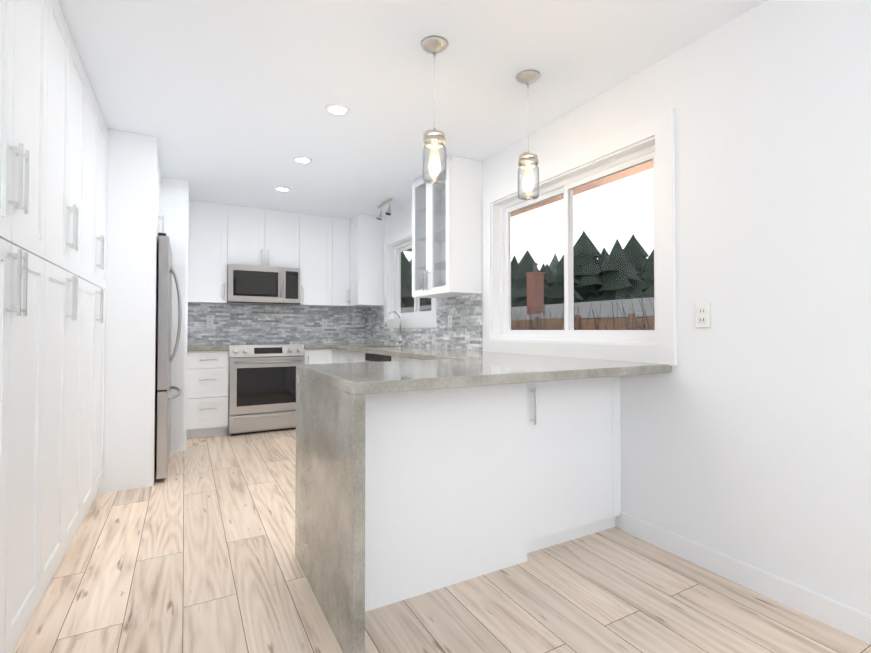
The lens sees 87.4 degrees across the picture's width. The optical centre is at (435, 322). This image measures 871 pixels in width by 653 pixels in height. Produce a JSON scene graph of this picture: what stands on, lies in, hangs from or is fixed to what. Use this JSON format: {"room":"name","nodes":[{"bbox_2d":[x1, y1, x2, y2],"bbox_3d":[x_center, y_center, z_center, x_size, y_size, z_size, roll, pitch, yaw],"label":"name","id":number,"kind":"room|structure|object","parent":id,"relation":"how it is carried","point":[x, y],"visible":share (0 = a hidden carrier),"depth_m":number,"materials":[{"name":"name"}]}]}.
{"room":"kitchen","nodes":[
{"label":"kitchen","id":0,"kind":"room"},
{"bbox_2d":[58,0,766,218],"bbox_3d":[-0.128,-1.360,1.617,3.187,0.060,8.720,1,-1,-29],"label":"ceiling","id":1,"kind":"structure","parent":0,"point":[225,101],"depth_m":2.44,"materials":[{"name":"white paint"}]},
{"bbox_2d":[274,187,289,191],"bbox_3d":[-1.475,-1.278,4.390,0.150,0.007,0.150,1,-1,-29],"label":"recessed light","id":2,"kind":"object","parent":1,"relation":"in","point":[282,189],"visible":0.98,"depth_m":4.39,"materials":[{"name":"white paint"}]},
{"bbox_2d":[293,156,311,163],"bbox_3d":[-1.061,-1.291,3.637,0.150,0.007,0.150,1,-1,-29],"label":"recessed light","id":3,"kind":"object","parent":1,"relation":"in","point":[302,160],"visible":1,"depth_m":3.63,"materials":[{"name":"white paint"}]},
{"bbox_2d":[325,103,349,115],"bbox_3d":[-0.603,-1.305,2.804,0.150,0.007,0.150,1,-1,-29],"label":"recessed light","id":4,"kind":"object","parent":1,"relation":"in","point":[335,109],"visible":1,"depth_m":2.80,"materials":[{"name":"white paint"}]},
{"bbox_2d":[376,198,393,219],"bbox_3d":[-0.544,-1.194,4.850,0.083,0.160,0.390,1,-1,-29],"label":"track spotlight","id":5,"kind":"object","parent":1,"relation":"attached to","point":[387,212],"visible":1,"depth_m":4.82,"materials":[{"name":"silver metal"}]},
{"bbox_2d":[421,36,447,183],"bbox_3d":[-0.005,-0.993,2.158,0.128,0.653,0.128,1,-1,-29],"label":"pendant light","id":6,"kind":"object","parent":1,"relation":"hanging from","point":[434,45],"visible":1,"depth_m":2.14,"materials":[{"name":"clear glass"}]},
{"bbox_2d":[516,70,539,199],"bbox_3d":[0.495,-0.988,2.433,0.128,0.653,0.128,1,-1,-29],"label":"pendant light","id":7,"kind":"object","parent":1,"relation":"hanging from","point":[526,77],"visible":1,"depth_m":2.42,"materials":[{"name":"clear glass"}]},
{"bbox_2d":[13,429,870,652],"bbox_3d":[-0.128,1.140,1.574,3.187,0.060,8.720,1,-1,-29],"label":"floor","id":8,"kind":"structure","parent":0,"point":[193,551],"depth_m":1.86,"materials":[{"name":"brown wood"}]},
{"bbox_2d":[0,0,107,652],"bbox_3d":[-1.778,-0.103,1.919,0.403,2.438,2.379,1,-1,-29],"label":"pantry","id":9,"kind":"object","parent":8,"relation":"on","point":[53,180],"visible":1,"depth_m":1.73,"materials":[{"name":"white wood"}]},
{"bbox_2d":[97,128,188,493],"bbox_3d":[-2.632,-0.069,3.943,0.858,2.438,1.987,1,-1,-29],"label":"surround","id":10,"kind":"object","parent":8,"relation":"on","point":[147,203],"visible":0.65,"depth_m":3.13,"materials":[{"name":"white wood"}]},
{"bbox_2d":[154,233,181,481],"bbox_3d":[-2.394,0.255,3.493,0.790,1.775,0.890,1,-1,-29],"label":"fridge","id":11,"kind":"object","parent":8,"relation":"on","point":[165,271],"visible":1,"depth_m":3.24,"materials":[{"name":"silver metal"}]},
{"bbox_2d":[187,350,228,438],"bbox_3d":[-2.421,0.729,4.827,0.372,0.872,0.618,1,-1,-29],"label":"base cabinet","id":12,"kind":"object","parent":8,"relation":"on","point":[207,390],"depth_m":4.56,"materials":[{"name":"white wood"}]},
{"bbox_2d":[187,345,228,350],"bbox_3d":[-2.415,0.271,4.821,0.372,0.040,0.648,1,-1,-29],"label":"countertop","id":13,"kind":"structure","parent":12,"relation":"on","point":[189,347],"depth_m":4.58,"materials":[{"name":"stone"}]},
{"bbox_2d":[225,343,304,434],"bbox_3d":[-1.900,0.707,5.053,0.754,0.925,0.699,1,-1,-29],"label":"range","id":14,"kind":"object","parent":8,"relation":"on","point":[262,389],"visible":0.9,"depth_m":4.78,"materials":[{"name":"silver metal"}]},
{"bbox_2d":[304,348,331,363],"bbox_3d":[-1.447,0.738,5.363,0.333,0.872,0.618,1,-1,-29],"label":"base cabinet","id":15,"kind":"object","parent":8,"relation":"on","point":[312,356],"depth_m":5.09,"materials":[{"name":"white wood"}]},
{"bbox_2d":[304,343,326,348],"bbox_3d":[-1.475,0.280,5.333,0.248,0.040,0.658,1,-1,-29],"label":"countertop","id":16,"kind":"structure","parent":15,"relation":"on","point":[310,345],"depth_m":5.08,"materials":[{"name":"stone"}]},
{"bbox_2d":[332,349,365,362],"bbox_3d":[-0.817,0.735,5.162,0.617,0.872,0.338,1,-1,-29],"label":"base cabinet","id":17,"kind":"object","parent":8,"relation":"on","point":[342,356],"depth_m":4.72,"materials":[{"name":"white wood"}]},
{"bbox_2d":[327,343,671,379],"bbox_3d":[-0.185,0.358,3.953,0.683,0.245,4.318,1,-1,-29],"label":"countertop","id":18,"kind":"structure","parent":17,"relation":"on","point":[581,368],"depth_m":2.59,"materials":[{"name":"stone"}]},
{"bbox_2d":[385,311,402,345],"bbox_3d":[-0.450,0.067,4.812,0.210,0.365,0.106,1,-1,-29],"label":"faucet","id":19,"kind":"object","parent":18,"relation":"on","point":[400,336],"visible":1,"depth_m":4.81,"materials":[{"name":"silver metal"}]},
{"bbox_2d":[365,353,390,361],"bbox_3d":[-0.266,0.719,4.085,0.655,0.868,0.596,1,-1,-29],"label":"dishwasher","id":20,"kind":"object","parent":8,"relation":"on","point":[369,357],"visible":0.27,"depth_m":3.98,"materials":[{"name":"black metal"}]},
{"bbox_2d":[391,356,415,360],"bbox_3d":[0.066,0.707,3.558,0.617,0.872,0.640,1,-1,-29],"label":"base cabinet","id":21,"kind":"object","parent":8,"relation":"on","point":[393,358],"depth_m":3.54,"materials":[{"name":"white wood"}]},
{"bbox_2d":[365,382,532,611],"bbox_3d":[-0.098,0.683,2.170,0.901,0.872,0.558,1,-1,-29],"label":"panel","id":22,"kind":"object","parent":8,"relation":"on","point":[463,483],"depth_m":1.93,"materials":[{"name":"white"}]},
{"bbox_2d":[295,355,570,652],"bbox_3d":[-0.059,0.660,2.045,0.932,0.915,0.863,1,-1,-29],"label":"countertop","id":23,"kind":"structure","parent":22,"relation":"on","point":[330,488],"depth_m":1.69,"materials":[{"name":"stone"}]},
{"bbox_2d":[533,376,620,550],"bbox_3d":[0.591,0.690,2.549,0.671,0.872,0.558,1,-1,-29],"label":"base cabinet","id":24,"kind":"object","parent":8,"relation":"on","point":[577,422],"depth_m":2.32,"materials":[{"name":"white wood"}]},
{"bbox_2d":[385,0,870,614],"bbox_3d":[1.198,-0.098,2.325,0.160,2.440,8.520,1,-1,-29],"label":"wall","id":25,"kind":"structure","parent":0,"point":[745,430],"depth_m":1.88,"materials":[{"name":"white paint"}]},
{"bbox_2d":[187,303,362,344],"bbox_3d":[-1.838,0.032,5.507,2.040,0.460,0.010,1,-1,-29],"label":"backsplash","id":26,"kind":"structure","parent":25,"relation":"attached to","point":[252,324],"depth_m":5.44,"materials":[{"name":"tile"}]},
{"bbox_2d":[207,318,213,327],"bbox_3d":[-2.530,0.010,5.114,0.070,0.114,0.010,1,-1,-29],"label":"electrical outlet","id":27,"kind":"object","parent":26,"relation":"attached to","point":[210,322],"visible":1,"depth_m":5.11,"materials":[{"name":"white plastic"}]},
{"bbox_2d":[322,319,326,327],"bbox_3d":[-1.396,0.021,5.738,0.070,0.114,0.010,1,-1,-29],"label":"electrical outlet","id":28,"kind":"object","parent":26,"relation":"attached to","point":[324,323],"visible":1,"depth_m":5.73,"materials":[{"name":"white plastic"}]},
{"bbox_2d":[384,227,437,327],"bbox_3d":[-0.236,-0.469,4.899,0.158,1.060,1.290,1,-1,-29],"label":"window","id":29,"kind":"structure","parent":25,"relation":"in","point":[399,243],"depth_m":5.28,"materials":[{"name":"white paint"}]},
{"bbox_2d":[363,293,481,350],"bbox_3d":[-0.281,0.020,4.830,0.010,0.460,2.698,1,-1,-29],"label":"backsplash","id":30,"kind":"structure","parent":25,"relation":"attached to","point":[465,333],"depth_m":4.17,"materials":[{"name":"tile"}]},
{"bbox_2d":[448,315,451,327],"bbox_3d":[0.129,-0.008,4.064,0.010,0.114,0.070,1,-1,-29],"label":"electrical outlet","id":31,"kind":"object","parent":30,"relation":"attached to","point":[449,321],"visible":1,"depth_m":4.06,"materials":[{"name":"white plastic"}]},
{"bbox_2d":[412,155,481,297],"bbox_3d":[0.064,-0.758,3.872,0.344,1.063,0.664,1,-1,-29],"label":"upper cabinet","id":32,"kind":"object","parent":25,"relation":"attached to","point":[447,238],"visible":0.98,"depth_m":3.65,"materials":[{"name":"white wood"}]},
{"bbox_2d":[406,160,652,251],"bbox_3d":[1.477,-1.255,2.784,0.749,0.230,9.020,1,-1,-29],"label":"soffit","id":33,"kind":"structure","parent":25,"relation":"attached to","point":[618,176],"depth_m":3.69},
{"bbox_2d":[483,108,676,365],"bbox_3d":[0.835,-0.404,2.952,0.158,1.255,1.610,1,-1,-29],"label":"window","id":34,"kind":"structure","parent":25,"relation":"in","point":[648,140],"depth_m":2.74,"materials":[{"name":"white paint"}]},
{"bbox_2d":[695,303,710,327],"bbox_3d":[1.227,-0.032,2.094,0.010,0.114,0.070,1,-1,-29],"label":"electrical outlet","id":35,"kind":"object","parent":25,"relation":"attached to","point":[702,315],"visible":1,"depth_m":2.09,"materials":[{"name":"white plastic"}]},
{"bbox_2d":[621,512,870,644],"bbox_3d":[2.093,1.044,0.500,0.012,0.094,4.495,1,-1,-29],"label":"baseboard","id":36,"kind":"structure","parent":25,"relation":"attached to","point":[851,621],"depth_m":1.87,"materials":[{"name":"white paint"}]},
{"bbox_3d":[-2.206,-0.045,5.371,3.187,2.440,0.100,1,-1,-29],"label":"wall","id":37,"kind":"structure","parent":0,"visible":0},
{"bbox_2d":[188,200,235,303],"bbox_3d":[-2.461,-0.739,4.985,0.431,1.064,0.348,1,-1,-29],"label":"upper cabinet","id":38,"kind":"object","parent":37,"relation":"attached to","point":[212,226],"depth_m":4.83,"materials":[{"name":"white wood"}]},
{"bbox_2d":[228,256,283,305],"bbox_3d":[-2.056,-0.440,5.161,0.565,0.474,0.421,1,-1,-29],"label":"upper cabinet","id":39,"kind":"object","parent":37,"relation":"attached to","point":[250,282],"depth_m":4.99,"materials":[{"name":"white metal"}]},
{"bbox_2d":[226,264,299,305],"bbox_3d":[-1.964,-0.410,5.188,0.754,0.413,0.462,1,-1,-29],"label":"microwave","id":40,"kind":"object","parent":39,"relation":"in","point":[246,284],"depth_m":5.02,"materials":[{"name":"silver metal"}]},
{"bbox_2d":[236,206,299,259],"bbox_3d":[-1.991,-0.942,5.247,0.760,0.649,0.348,1,-1,-29],"label":"upper cabinet","id":41,"kind":"object","parent":37,"relation":"attached to","point":[240,255],"depth_m":5.11,"materials":[{"name":"white wood"}]},
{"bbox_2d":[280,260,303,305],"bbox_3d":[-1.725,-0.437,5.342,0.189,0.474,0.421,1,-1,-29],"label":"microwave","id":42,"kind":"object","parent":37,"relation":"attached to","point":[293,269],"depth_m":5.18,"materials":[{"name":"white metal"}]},
{"bbox_2d":[300,213,327,306],"bbox_3d":[-1.495,-0.729,5.516,0.492,1.064,0.348,1,-1,-29],"label":"upper cabinet","id":43,"kind":"object","parent":37,"relation":"attached to","point":[313,228],"depth_m":5.37,"materials":[{"name":"white wood"}]},
{"bbox_2d":[328,217,347,306],"bbox_3d":[-1.227,-0.728,5.628,0.297,1.064,0.410,1,-1,-29],"label":"upper cabinet","id":44,"kind":"object","parent":37,"relation":"attached to","point":[337,227],"depth_m":5.50,"materials":[{"name":"white wood"}]},
{"bbox_2d":[348,214,384,307],"bbox_3d":[-0.853,-0.730,5.506,0.375,1.064,0.328,1,-1,-29],"label":"upper cabinet","id":45,"kind":"object","parent":37,"relation":"attached to","point":[366,233],"depth_m":5.39,"materials":[{"name":"white wood"}]},
{"label":"outside","id":46,"kind":"structure","parent":0,"visible":0},
{"bbox_3d":[26.064,2.661,48.315,87.713,0.100,120.000,1,-1,-29],"label":"ground","id":47,"kind":"structure","parent":46,"visible":0},
{"bbox_2d":[401,305,430,312],"bbox_3d":[-1.616,0.631,31.975,6.800,3.400,8.800,1,-1,-29],"label":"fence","id":48,"kind":"object","parent":47,"relation":"on","point":[406,310],"depth_m":29.58,"materials":[{"name":"grey"}]},
{"bbox_2d":[401,230,653,307],"bbox_3d":[18.469,-5.130,72.201,75.036,16.437,66.982,1,-1,-29],"label":"trees","id":49,"kind":"object","parent":47,"relation":"on","point":[585,276],"depth_m":37.56,"materials":[{"name":"green plant"}]},
{"bbox_2d":[511,313,654,329],"bbox_3d":[-1.655,1.073,21.625,0.100,2.160,48.020,1,-1,-29],"label":"fence","id":50,"kind":"object","parent":47,"relation":"on","point":[609,323],"depth_m":11.40,"materials":[{"name":"brown wood"}]},
{"bbox_2d":[511,263,654,319],"bbox_3d":[6.591,-0.140,19.666,8.500,4.520,15.500,1,-1,-29],"label":"house","id":51,"kind":"structure","parent":47,"relation":"on","point":[533,301],"depth_m":17.72,"materials":[{"name":"grey"}]},
{"bbox_2d":[511,297,654,329],"bbox_3d":[-1.701,0.899,16.722,4.123,2.357,23.831,1,-1,-29],"label":"shrubs","id":52,"kind":"object","parent":47,"relation":"on","point":[575,316],"depth_m":8.64,"materials":[{"name":"brown plant"}]}
]}

